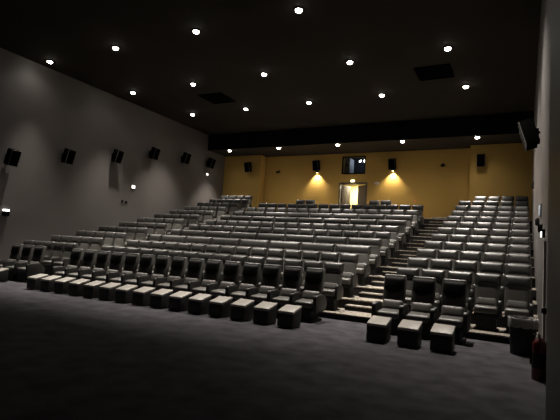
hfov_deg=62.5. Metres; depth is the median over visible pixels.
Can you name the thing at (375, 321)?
cushion
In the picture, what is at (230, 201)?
seat
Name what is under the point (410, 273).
seat
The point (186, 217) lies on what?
seat
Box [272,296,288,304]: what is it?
seat cushion
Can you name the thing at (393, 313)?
seat cushion
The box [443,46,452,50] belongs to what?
recessed light
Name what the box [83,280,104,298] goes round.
ottoman
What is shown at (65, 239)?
seat
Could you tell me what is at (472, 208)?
seat
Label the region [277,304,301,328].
ottoman
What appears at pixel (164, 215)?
seat
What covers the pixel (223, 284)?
lumbar cushion
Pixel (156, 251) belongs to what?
seat
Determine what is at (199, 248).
seat
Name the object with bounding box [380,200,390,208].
seat
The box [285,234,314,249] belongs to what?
loveseat
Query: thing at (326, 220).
loveseat
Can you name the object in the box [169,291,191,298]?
cushion
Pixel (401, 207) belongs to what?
seat
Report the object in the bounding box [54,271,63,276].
seat cushion
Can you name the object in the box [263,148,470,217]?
wall
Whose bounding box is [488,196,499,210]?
seat
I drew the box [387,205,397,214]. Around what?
seat
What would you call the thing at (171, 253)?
seat
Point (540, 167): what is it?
wall
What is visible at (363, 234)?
seat
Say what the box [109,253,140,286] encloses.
seat
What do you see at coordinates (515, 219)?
seat
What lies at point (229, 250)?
seat
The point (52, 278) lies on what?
cushion
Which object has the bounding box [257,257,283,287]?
seat
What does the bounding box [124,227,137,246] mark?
seat
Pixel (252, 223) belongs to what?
seat
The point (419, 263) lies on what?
seat
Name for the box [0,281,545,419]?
floor
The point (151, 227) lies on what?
seat
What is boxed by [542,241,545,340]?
trim
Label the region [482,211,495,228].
seat
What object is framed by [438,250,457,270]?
seat
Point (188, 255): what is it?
seat
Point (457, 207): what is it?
seat
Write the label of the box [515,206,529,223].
seat
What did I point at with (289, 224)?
seat
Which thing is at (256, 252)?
seat
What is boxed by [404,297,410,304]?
seat cushion
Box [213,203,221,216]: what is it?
seat
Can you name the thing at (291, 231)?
seat
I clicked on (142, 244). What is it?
seat
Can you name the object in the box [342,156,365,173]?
window
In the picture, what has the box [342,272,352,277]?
lumbar cushion
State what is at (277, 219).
loveseat
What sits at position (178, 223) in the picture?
seat
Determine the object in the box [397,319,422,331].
cushion
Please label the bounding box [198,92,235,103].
ceiling vent
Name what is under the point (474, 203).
seat
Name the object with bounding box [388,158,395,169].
wall speaker
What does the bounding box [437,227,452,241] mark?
seat
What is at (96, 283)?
cushion
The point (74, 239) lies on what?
seat
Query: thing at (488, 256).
seat
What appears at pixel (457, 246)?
seat
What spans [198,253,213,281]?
seat
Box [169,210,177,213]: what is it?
seat
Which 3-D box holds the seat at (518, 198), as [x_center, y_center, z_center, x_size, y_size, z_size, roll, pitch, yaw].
[11.606,-0.070,22.085,0.584,1.246,0.590,1,-6,28]
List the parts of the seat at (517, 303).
backrest, armrest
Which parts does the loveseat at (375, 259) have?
backrest, armrest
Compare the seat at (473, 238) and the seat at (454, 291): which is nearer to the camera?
the seat at (454, 291)
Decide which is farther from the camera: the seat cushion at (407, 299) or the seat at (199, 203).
the seat at (199, 203)
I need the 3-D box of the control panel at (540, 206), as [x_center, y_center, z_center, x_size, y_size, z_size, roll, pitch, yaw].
[5.646,0.011,9.988,0.070,0.260,0.340,1,-6,28]
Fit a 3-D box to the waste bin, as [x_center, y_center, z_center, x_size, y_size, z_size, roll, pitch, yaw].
[4.503,2.325,8.549,0.522,0.693,0.527,1,-6,28]
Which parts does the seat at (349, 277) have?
backrest, armrest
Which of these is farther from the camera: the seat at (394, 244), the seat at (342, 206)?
the seat at (342, 206)
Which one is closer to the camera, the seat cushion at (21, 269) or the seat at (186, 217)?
the seat cushion at (21, 269)
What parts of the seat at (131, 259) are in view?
armrest, backrest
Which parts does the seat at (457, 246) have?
backrest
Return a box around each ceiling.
[0,0,541,134]
[209,133,522,156]
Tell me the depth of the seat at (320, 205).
24.49 m
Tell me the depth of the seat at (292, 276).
11.51 m
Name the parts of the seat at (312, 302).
backrest, armrest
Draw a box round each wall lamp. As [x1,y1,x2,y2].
[2,209,9,215]
[540,229,544,237]
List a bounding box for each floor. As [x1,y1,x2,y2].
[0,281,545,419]
[48,218,538,343]
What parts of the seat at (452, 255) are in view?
backrest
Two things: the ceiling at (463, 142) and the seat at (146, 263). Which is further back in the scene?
the ceiling at (463, 142)
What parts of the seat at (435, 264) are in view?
backrest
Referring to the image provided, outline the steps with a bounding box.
[345,217,446,312]
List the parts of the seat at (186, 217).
backrest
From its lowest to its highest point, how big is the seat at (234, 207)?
1.246 m
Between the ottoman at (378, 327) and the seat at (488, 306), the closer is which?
the ottoman at (378, 327)
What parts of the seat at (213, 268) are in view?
backrest, armrest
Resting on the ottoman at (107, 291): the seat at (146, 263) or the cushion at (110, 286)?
the cushion at (110, 286)
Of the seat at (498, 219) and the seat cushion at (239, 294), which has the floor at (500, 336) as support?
the seat at (498, 219)
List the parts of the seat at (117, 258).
armrest, backrest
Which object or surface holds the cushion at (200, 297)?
on the ottoman at (199, 303)
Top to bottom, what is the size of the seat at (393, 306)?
1.250 m
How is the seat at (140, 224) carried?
on the floor at (500, 336)
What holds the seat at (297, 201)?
on the floor at (500, 336)
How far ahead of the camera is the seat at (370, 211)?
21.96 m
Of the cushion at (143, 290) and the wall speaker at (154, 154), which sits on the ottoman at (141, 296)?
the cushion at (143, 290)
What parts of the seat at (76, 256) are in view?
armrest, armrest, backrest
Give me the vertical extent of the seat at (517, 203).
1.246 m
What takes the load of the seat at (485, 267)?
on the floor at (500, 336)
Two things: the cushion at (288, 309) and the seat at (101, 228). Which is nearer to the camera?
the cushion at (288, 309)
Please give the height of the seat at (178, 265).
1.250 m
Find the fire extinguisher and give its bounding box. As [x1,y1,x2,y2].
[530,332,545,381]
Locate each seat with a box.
[0,244,23,267]
[6,245,35,280]
[14,245,46,282]
[17,240,33,261]
[31,241,44,259]
[41,241,54,273]
[42,242,65,275]
[51,235,61,241]
[52,248,84,278]
[53,243,77,266]
[60,235,71,242]
[67,249,97,279]
[70,236,81,248]
[76,230,85,236]
[79,237,92,266]
[81,251,111,281]
[82,237,103,260]
[85,231,95,236]
[91,245,113,269]
[95,231,105,245]
[95,252,125,283]
[98,226,108,231]
[103,232,115,245]
[107,226,117,232]
[107,246,126,269]
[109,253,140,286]
[114,232,126,246]
[117,227,127,232]
[118,221,127,226]
[119,247,140,272]
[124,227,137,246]
[124,240,139,260]
[124,254,155,288]
[127,222,137,226]
[135,228,147,240]
[136,248,153,272]
[137,217,146,221]
[137,222,146,227]
[139,240,151,248]
[140,255,171,290]
[146,218,155,222]
[146,223,156,240]
[149,223,166,240]
[150,234,161,241]
[150,249,167,275]
[151,241,164,249]
[154,213,162,217]
[155,218,164,222]
[156,257,187,290]
[163,214,171,217]
[164,218,173,234]
[164,242,177,250]
[165,250,182,277]
[167,219,183,234]
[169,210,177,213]
[170,229,181,235]
[171,214,180,224]
[173,258,204,296]
[177,243,191,251]
[178,210,186,213]
[180,214,189,229]
[182,251,197,279]
[184,206,191,209]
[184,215,199,229]
[187,210,195,224]
[189,224,199,229]
[191,244,205,253]
[191,259,222,295]
[192,206,200,209]
[195,210,204,229]
[197,202,204,205]
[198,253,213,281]
[199,211,213,224]
[200,206,208,218]
[200,225,210,234]
[205,220,215,226]
[205,245,220,259]
[209,199,216,202]
[209,206,217,219]
[210,261,241,299]
[211,225,222,230]
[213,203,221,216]
[213,207,226,221]
[214,254,230,283]
[216,220,226,230]
[217,199,224,206]
[220,215,230,221]
[220,246,235,258]
[221,255,247,285]
[222,203,229,213]
[223,226,234,236]
[225,199,232,209]
[226,203,238,220]
[227,220,237,231]
[230,262,260,302]
[233,199,241,209]
[234,211,243,215]
[235,226,246,232]
[235,246,250,261]
[238,199,249,212]
[238,221,249,232]
[239,256,264,285]
[245,196,252,206]
[247,207,255,211]
[247,227,259,235]
[250,221,261,231]
[250,264,281,311]
[251,247,267,259]
[256,207,265,216]
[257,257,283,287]
[258,203,267,209]
[259,227,272,233]
[262,222,273,227]
[266,208,276,211]
[267,248,283,271]
[268,203,276,207]
[272,228,285,233]
[272,266,302,317]
[274,222,285,227]
[277,204,286,207]
[277,208,286,211]
[277,259,302,290]
[281,250,301,280]
[285,222,298,236]
[285,228,298,239]
[286,204,296,215]
[286,208,296,216]
[294,267,326,322]
[296,200,304,205]
[297,204,306,212]
[298,208,307,212]
[299,223,311,234]
[299,260,322,293]
[300,229,313,235]
[301,251,319,282]
[306,200,314,207]
[308,204,317,212]
[309,208,318,217]
[312,223,324,235]
[314,229,327,242]
[318,204,328,212]
[320,208,330,212]
[321,252,338,268]
[322,262,343,310]
[326,224,338,234]
[328,230,342,236]
[329,204,339,212]
[331,209,341,217]
[340,204,350,212]
[340,224,353,236]
[340,253,358,297]
[343,209,353,213]
[344,230,357,244]
[351,204,361,213]
[354,225,367,237]
[355,209,366,218]
[359,231,374,237]
[363,205,373,213]
[367,209,378,213]
[369,200,379,208]
[369,225,383,237]
[371,274,409,335]
[375,205,385,213]
[375,232,390,266]
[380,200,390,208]
[380,209,391,219]
[384,226,398,257]
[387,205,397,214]
[393,210,404,214]
[396,267,418,309]
[399,205,410,214]
[406,210,418,235]
[406,276,438,339]
[407,257,427,275]
[412,205,423,229]
[416,249,435,268]
[421,269,444,316]
[424,241,442,258]
[430,259,451,278]
[431,234,447,249]
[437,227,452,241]
[437,279,470,344]
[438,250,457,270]
[442,221,457,233]
[444,242,462,259]
[447,216,461,227]
[448,271,472,313]
[450,234,467,250]
[451,210,464,221]
[454,260,476,310]
[455,205,467,215]
[455,228,470,242]
[459,201,470,210]
[459,222,474,234]
[460,251,480,272]
[463,216,477,227]
[465,243,484,261]
[466,211,479,221]
[469,206,482,215]
[469,235,487,259]
[472,201,484,210]
[473,228,489,251]
[473,273,501,331]
[475,196,486,205]
[476,222,491,242]
[479,216,493,235]
[480,262,504,301]
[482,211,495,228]
[483,252,505,287]
[484,206,497,221]
[486,201,498,216]
[487,244,506,284]
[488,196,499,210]
[489,236,507,262]
[492,229,509,253]
[494,222,510,244]
[496,217,511,237]
[498,211,512,230]
[499,206,512,223]
[500,201,513,217]
[502,196,514,211]
[504,275,533,333]
[506,263,532,303]
[508,253,531,276]
[509,245,531,275]
[510,237,529,244]
[512,223,528,229]
[512,229,530,254]
[513,217,528,222]
[514,211,529,229]
[515,201,528,205]
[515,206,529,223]
[516,196,528,200]
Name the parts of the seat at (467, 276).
backrest, armrest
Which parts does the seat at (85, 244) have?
backrest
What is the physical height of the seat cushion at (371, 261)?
0.168 m
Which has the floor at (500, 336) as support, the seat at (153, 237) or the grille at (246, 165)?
the seat at (153, 237)
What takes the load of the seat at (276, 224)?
on the floor at (500, 336)
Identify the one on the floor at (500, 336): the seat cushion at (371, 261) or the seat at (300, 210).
the seat at (300, 210)
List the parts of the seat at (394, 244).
backrest, armrest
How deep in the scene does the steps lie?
15.41 m
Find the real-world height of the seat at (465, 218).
1.246 m
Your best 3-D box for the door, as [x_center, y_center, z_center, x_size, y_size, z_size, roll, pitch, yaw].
[4.587,-0.483,28.315,1.790,2.280,0.998,1,-6,28]
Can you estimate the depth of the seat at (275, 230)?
18.76 m
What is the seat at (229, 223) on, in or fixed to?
on the floor at (500, 336)
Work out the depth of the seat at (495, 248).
13.82 m
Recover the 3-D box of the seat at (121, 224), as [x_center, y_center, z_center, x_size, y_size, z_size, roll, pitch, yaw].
[-7.865,1.169,22.524,0.662,1.246,0.590,1,-6,28]
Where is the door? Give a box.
[338,182,366,208]
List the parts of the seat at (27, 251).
armrest, backrest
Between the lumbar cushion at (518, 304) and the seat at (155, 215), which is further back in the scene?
the seat at (155, 215)
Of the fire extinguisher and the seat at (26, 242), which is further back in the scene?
the seat at (26, 242)
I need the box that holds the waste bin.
[508,317,537,356]
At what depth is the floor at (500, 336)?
12.73 m
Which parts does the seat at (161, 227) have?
backrest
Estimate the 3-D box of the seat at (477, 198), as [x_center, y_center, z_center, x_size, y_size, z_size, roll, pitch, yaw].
[9.953,-0.097,22.995,0.662,1.246,0.590,1,-6,28]
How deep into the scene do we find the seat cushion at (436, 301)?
10.71 m
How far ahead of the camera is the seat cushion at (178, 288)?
12.57 m
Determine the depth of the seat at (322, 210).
23.11 m
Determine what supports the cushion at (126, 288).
on the ottoman at (123, 294)
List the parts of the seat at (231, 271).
backrest, armrest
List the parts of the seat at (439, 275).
backrest, armrest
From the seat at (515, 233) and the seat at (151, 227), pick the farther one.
the seat at (151, 227)
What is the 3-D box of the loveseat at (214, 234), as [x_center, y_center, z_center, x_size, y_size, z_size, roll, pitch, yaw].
[-2.646,1.461,18.533,1.194,1.246,0.590,1,-6,28]
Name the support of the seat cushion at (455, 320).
on the seat at (454, 291)
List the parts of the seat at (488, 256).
backrest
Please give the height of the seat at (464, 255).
1.246 m
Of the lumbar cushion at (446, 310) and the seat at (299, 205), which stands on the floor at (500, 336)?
the seat at (299, 205)
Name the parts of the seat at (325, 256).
backrest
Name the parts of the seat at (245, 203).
backrest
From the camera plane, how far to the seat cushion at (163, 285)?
12.84 m
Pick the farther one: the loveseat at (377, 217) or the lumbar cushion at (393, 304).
the loveseat at (377, 217)
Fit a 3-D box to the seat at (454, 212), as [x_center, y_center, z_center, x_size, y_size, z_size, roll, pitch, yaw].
[7.670,0.615,20.025,0.662,1.246,0.590,1,-6,28]
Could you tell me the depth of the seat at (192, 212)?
25.35 m
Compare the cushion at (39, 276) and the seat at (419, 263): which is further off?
the cushion at (39, 276)
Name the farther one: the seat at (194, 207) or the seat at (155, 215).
the seat at (194, 207)
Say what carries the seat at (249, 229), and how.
on the floor at (500, 336)
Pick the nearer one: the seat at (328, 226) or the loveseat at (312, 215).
the seat at (328, 226)
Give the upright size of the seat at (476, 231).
1.246 m
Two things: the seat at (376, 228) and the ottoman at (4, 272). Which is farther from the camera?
the seat at (376, 228)
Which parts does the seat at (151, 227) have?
backrest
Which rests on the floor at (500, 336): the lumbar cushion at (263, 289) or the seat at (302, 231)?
the seat at (302, 231)
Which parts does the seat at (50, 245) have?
backrest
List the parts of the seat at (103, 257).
armrest, backrest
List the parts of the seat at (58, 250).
armrest, backrest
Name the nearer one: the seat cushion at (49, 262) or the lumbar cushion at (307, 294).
the lumbar cushion at (307, 294)
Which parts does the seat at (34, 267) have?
armrest, backrest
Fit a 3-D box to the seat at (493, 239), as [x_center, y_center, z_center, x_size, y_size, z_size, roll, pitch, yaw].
[7.012,1.448,14.777,0.584,1.246,0.590,1,-6,28]
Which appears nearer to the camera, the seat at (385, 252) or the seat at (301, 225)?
the seat at (385, 252)
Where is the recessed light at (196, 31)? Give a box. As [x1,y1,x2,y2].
[192,28,200,33]
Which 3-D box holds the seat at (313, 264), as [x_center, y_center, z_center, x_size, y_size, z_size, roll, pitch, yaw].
[0.807,2.011,12.576,0.584,1.246,0.590,1,-6,28]
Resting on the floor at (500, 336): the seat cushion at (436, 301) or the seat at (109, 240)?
the seat at (109, 240)
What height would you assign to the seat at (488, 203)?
1.246 m
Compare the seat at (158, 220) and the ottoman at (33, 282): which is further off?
the seat at (158, 220)
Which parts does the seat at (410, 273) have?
backrest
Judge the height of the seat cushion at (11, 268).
0.183 m
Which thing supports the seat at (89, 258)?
on the floor at (64, 356)
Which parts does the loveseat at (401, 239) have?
backrest, armrest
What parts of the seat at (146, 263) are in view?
armrest, backrest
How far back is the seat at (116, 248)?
16.11 m
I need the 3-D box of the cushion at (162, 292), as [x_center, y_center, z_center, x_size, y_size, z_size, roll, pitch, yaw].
[-2.977,2.079,11.613,0.380,0.152,0.410,1,-6,28]
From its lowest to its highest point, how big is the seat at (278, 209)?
1.246 m
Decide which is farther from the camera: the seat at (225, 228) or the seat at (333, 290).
the seat at (225, 228)
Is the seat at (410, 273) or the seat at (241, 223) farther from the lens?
the seat at (241, 223)
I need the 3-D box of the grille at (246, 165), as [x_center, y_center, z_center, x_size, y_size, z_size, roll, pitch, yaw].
[-2.193,-2.815,30.383,0.350,0.583,0.192,1,-6,28]
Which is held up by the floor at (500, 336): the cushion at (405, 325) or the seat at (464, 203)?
the seat at (464, 203)
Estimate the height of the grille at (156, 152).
0.583 m
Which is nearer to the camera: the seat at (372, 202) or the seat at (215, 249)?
the seat at (215, 249)
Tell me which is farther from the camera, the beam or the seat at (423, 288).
the beam
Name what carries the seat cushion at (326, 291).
on the seat at (333, 290)
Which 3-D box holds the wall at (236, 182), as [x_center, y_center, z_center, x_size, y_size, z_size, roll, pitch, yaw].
[-2.616,0.382,31.103,2.880,8.060,0.650,1,-6,28]
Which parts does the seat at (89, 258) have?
armrest, backrest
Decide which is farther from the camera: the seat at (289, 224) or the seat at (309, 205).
the seat at (309, 205)
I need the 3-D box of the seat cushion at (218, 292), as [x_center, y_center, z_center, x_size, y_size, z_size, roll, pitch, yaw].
[-1.533,2.189,12.160,0.475,0.183,0.460,1,-6,28]
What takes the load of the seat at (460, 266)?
on the floor at (500, 336)
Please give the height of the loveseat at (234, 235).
1.246 m
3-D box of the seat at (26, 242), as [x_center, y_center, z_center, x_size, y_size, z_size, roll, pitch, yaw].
[-10.167,1.797,18.200,0.662,1.246,0.590,1,-6,28]
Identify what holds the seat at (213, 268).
on the floor at (64, 356)
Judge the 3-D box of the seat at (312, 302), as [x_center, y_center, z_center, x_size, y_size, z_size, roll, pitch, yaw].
[0.747,2.031,11.126,0.607,1.250,0.755,1,-6,28]
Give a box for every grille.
[9,150,20,166]
[66,150,75,163]
[116,151,123,163]
[153,148,160,159]
[185,154,190,163]
[210,159,215,168]
[244,163,248,171]
[312,161,317,170]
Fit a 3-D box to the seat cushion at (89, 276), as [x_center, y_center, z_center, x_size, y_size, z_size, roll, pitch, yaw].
[-5.899,2.107,14.427,0.475,0.183,0.460,1,-6,28]
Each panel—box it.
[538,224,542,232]
[539,204,541,216]
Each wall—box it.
[0,48,224,259]
[222,155,265,210]
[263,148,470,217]
[345,185,359,208]
[469,143,532,220]
[532,0,550,341]
[545,0,559,419]
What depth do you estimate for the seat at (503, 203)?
21.42 m
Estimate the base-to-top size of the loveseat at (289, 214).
1.246 m
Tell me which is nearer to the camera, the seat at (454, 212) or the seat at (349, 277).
the seat at (349, 277)
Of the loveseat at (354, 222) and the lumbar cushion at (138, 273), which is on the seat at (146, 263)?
the lumbar cushion at (138, 273)
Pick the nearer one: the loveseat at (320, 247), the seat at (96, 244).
the loveseat at (320, 247)
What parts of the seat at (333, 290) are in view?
backrest, armrest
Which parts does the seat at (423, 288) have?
backrest, armrest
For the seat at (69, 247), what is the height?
1.246 m
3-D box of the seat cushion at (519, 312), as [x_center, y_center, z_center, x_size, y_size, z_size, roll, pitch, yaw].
[5.180,2.239,10.088,0.480,0.169,0.440,1,-6,28]
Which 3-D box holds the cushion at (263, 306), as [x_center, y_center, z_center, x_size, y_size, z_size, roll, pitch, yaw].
[-0.318,2.127,10.203,0.380,0.152,0.410,1,-6,28]
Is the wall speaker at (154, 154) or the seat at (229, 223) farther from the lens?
the wall speaker at (154, 154)
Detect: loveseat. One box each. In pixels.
[161,235,186,243]
[181,230,205,238]
[186,236,212,249]
[205,231,230,240]
[212,238,239,253]
[230,232,256,246]
[231,216,251,226]
[240,239,269,260]
[244,211,264,218]
[252,216,274,231]
[257,233,284,254]
[265,212,286,227]
[265,241,300,264]
[272,217,297,232]
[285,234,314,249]
[287,212,308,221]
[298,218,322,228]
[301,242,334,260]
[310,213,332,222]
[316,236,346,252]
[323,218,348,229]
[334,213,357,223]
[335,244,370,285]
[348,237,381,275]
[350,219,376,230]
[359,214,384,224]
[378,220,406,249]
[386,214,412,242]
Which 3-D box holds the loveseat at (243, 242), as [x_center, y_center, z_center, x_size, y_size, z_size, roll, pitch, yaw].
[-1.038,1.665,16.320,1.194,1.246,0.590,1,-6,28]
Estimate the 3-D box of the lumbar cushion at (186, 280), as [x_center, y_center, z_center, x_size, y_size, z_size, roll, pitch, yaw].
[-2.501,2.045,12.956,0.460,0.265,0.193,1,-6,28]
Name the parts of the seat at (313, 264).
backrest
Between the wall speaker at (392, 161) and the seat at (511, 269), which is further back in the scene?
the wall speaker at (392, 161)
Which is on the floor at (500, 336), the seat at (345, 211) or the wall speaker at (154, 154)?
the seat at (345, 211)
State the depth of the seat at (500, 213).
19.25 m
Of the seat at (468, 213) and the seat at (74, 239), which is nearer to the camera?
the seat at (74, 239)
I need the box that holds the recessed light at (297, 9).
[294,7,303,12]
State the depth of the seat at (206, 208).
26.43 m
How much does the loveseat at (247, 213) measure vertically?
1.246 m
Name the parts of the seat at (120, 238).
backrest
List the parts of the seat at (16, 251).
armrest, backrest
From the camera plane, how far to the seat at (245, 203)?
28.05 m
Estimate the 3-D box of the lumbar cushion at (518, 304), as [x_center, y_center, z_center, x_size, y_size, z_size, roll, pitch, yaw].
[5.274,2.113,10.260,0.470,0.255,0.197,1,-6,28]
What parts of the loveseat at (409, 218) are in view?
backrest, armrest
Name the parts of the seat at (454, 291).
backrest, armrest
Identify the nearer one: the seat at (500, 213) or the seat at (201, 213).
the seat at (500, 213)
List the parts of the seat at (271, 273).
backrest, armrest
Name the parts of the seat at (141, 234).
backrest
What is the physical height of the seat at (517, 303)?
1.246 m
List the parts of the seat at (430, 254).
backrest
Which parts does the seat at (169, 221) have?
backrest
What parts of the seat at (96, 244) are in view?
backrest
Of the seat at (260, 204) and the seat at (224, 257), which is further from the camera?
the seat at (260, 204)
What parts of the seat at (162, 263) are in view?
armrest, backrest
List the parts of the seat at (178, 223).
backrest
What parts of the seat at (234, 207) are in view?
backrest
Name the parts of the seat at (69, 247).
armrest, backrest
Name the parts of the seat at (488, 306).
backrest, armrest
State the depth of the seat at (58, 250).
17.38 m
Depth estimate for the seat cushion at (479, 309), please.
10.24 m
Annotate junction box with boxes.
[535,218,539,225]
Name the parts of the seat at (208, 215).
backrest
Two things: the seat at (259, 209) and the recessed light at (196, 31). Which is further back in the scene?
the seat at (259, 209)
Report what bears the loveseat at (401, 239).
on the floor at (500, 336)
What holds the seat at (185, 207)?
on the floor at (500, 336)
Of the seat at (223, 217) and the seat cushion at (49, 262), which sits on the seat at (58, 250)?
the seat cushion at (49, 262)
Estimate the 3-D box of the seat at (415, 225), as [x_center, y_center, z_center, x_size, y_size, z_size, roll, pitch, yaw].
[5.963,0.587,20.949,0.584,1.246,0.590,1,-6,28]
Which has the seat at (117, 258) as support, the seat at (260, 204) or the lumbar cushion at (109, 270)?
the lumbar cushion at (109, 270)
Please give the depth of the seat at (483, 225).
17.38 m
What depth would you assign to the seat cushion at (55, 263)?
16.84 m
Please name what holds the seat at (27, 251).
on the floor at (64, 356)
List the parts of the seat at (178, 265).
armrest, backrest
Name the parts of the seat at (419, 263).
backrest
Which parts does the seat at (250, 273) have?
backrest, armrest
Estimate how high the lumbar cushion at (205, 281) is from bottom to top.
0.265 m
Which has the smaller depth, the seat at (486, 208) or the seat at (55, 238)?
the seat at (55, 238)
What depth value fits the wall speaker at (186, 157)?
27.56 m
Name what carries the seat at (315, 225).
on the floor at (500, 336)
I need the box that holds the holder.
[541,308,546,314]
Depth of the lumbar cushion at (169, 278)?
13.21 m
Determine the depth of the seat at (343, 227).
18.70 m
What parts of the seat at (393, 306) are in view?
armrest, backrest, armrest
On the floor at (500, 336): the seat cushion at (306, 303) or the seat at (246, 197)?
the seat at (246, 197)
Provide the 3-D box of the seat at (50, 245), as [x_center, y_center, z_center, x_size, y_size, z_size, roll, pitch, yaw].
[-9.055,1.821,17.652,0.584,1.246,0.590,1,-6,28]
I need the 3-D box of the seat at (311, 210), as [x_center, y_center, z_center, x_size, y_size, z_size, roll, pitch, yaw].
[1.614,0.508,23.248,0.584,1.246,0.590,1,-6,28]
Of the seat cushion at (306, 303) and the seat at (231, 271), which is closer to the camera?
the seat cushion at (306, 303)
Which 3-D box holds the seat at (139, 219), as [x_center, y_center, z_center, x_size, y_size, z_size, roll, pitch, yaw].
[-7.288,0.984,23.608,0.662,1.246,0.590,1,-6,28]
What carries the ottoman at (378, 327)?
on the floor at (64, 356)
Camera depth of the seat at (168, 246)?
16.64 m
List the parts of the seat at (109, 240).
backrest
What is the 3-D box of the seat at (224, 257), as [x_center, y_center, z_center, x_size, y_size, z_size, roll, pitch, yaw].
[-1.910,1.962,14.015,0.584,1.246,0.590,1,-6,28]
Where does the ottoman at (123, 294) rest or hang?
on the floor at (64, 356)
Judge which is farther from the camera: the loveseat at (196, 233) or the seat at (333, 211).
the seat at (333, 211)
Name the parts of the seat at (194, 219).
backrest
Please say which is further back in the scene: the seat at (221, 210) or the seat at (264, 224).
the seat at (221, 210)
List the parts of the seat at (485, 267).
backrest, armrest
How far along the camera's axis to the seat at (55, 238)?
19.39 m
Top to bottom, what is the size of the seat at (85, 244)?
1.246 m
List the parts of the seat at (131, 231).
backrest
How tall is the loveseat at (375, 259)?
1.246 m
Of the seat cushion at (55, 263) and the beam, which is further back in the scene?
the beam
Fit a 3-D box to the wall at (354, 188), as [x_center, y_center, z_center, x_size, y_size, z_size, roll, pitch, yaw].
[5.025,-0.503,29.345,5.000,3.100,2.650,1,-6,28]
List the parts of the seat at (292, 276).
backrest, armrest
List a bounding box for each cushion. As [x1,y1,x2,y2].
[6,266,13,270]
[17,267,25,272]
[27,274,47,279]
[41,275,61,281]
[42,260,51,264]
[53,262,62,265]
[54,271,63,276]
[54,277,75,282]
[67,272,77,278]
[69,279,89,284]
[81,274,91,280]
[84,280,104,286]
[91,268,104,273]
[95,276,105,281]
[99,282,120,289]
[105,269,118,275]
[109,277,120,282]
[116,284,137,291]
[120,271,133,276]
[124,279,136,284]
[133,286,154,293]
[134,272,149,278]
[140,281,152,286]
[150,274,164,280]
[150,289,172,296]
[156,283,169,288]
[166,276,181,282]
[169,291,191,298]
[173,285,186,291]
[183,278,198,284]
[189,293,211,301]
[191,287,205,293]
[201,279,216,286]
[209,296,231,304]
[210,289,224,296]
[219,281,235,288]
[230,291,245,298]
[231,298,253,307]
[238,283,255,291]
[250,293,266,301]
[254,301,277,310]
[258,286,276,293]
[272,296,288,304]
[278,304,301,314]
[280,288,297,296]
[294,298,312,308]
[302,290,320,299]
[322,288,334,295]
[323,282,337,288]
[341,277,350,283]
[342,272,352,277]
[356,268,363,273]
[357,263,365,267]
[367,315,391,327]
[369,259,374,263]
[376,308,398,319]
[382,299,403,309]
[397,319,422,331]
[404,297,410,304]
[406,290,411,296]
[406,311,429,323]
[410,302,432,312]
[430,323,455,336]
[433,300,438,307]
[435,293,439,299]
[437,315,462,327]
[441,305,464,316]
[474,304,497,314]
[476,297,497,306]
[504,307,528,317]
[505,300,528,309]
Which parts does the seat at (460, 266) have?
backrest, armrest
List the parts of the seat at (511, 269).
backrest, armrest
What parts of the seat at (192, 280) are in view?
armrest, backrest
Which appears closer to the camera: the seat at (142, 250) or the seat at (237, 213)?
the seat at (142, 250)
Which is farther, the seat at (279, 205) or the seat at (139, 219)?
the seat at (279, 205)
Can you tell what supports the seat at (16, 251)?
on the floor at (64, 356)
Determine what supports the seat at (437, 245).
on the floor at (500, 336)
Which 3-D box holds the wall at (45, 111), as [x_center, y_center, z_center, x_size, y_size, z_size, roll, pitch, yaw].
[-11.071,-1.808,18.461,0.300,9.050,31.800,1,-6,28]
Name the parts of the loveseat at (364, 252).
backrest, armrest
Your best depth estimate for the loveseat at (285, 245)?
15.86 m
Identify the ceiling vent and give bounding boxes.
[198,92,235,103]
[413,63,454,80]
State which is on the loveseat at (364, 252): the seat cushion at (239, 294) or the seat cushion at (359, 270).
the seat cushion at (359, 270)
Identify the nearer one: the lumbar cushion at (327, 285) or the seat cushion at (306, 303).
the seat cushion at (306, 303)
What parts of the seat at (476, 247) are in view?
backrest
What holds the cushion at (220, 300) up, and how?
on the ottoman at (220, 306)
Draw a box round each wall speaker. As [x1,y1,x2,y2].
[4,148,21,166]
[61,148,76,164]
[111,149,124,163]
[149,147,160,160]
[181,152,191,164]
[206,157,215,168]
[244,162,251,171]
[312,160,319,170]
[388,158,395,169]
[477,154,484,166]
[518,118,539,147]
[519,130,536,150]
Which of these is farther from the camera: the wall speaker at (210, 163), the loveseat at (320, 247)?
the wall speaker at (210, 163)
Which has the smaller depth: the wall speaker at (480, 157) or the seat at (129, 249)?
the seat at (129, 249)
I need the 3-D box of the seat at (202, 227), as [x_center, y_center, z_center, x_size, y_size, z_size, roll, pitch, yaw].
[-3.434,1.261,20.312,0.584,1.246,0.590,1,-6,28]
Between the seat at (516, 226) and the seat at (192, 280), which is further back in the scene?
the seat at (516, 226)
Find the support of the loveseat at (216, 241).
on the floor at (500, 336)
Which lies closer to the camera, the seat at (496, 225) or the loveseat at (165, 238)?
the seat at (496, 225)
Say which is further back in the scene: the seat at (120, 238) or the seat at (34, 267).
the seat at (120, 238)
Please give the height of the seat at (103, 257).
1.250 m
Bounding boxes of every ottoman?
[0,268,8,281]
[26,274,47,289]
[40,275,61,291]
[54,277,75,293]
[68,279,89,295]
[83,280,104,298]
[98,282,120,300]
[115,284,137,303]
[132,286,154,305]
[149,289,172,308]
[168,291,191,311]
[188,293,211,314]
[208,296,231,317]
[230,298,253,321]
[253,301,277,324]
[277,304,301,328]
[366,315,391,343]
[397,319,422,348]
[430,323,455,353]
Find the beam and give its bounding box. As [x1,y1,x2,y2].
[208,111,533,149]
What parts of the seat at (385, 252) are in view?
backrest, armrest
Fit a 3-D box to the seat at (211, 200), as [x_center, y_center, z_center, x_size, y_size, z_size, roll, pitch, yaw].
[-4.392,-0.106,29.041,0.662,1.246,0.590,1,-6,28]
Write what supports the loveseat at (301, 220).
on the floor at (500, 336)
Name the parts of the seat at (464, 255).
backrest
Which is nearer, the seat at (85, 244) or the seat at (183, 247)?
the seat at (183, 247)
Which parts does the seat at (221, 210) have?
backrest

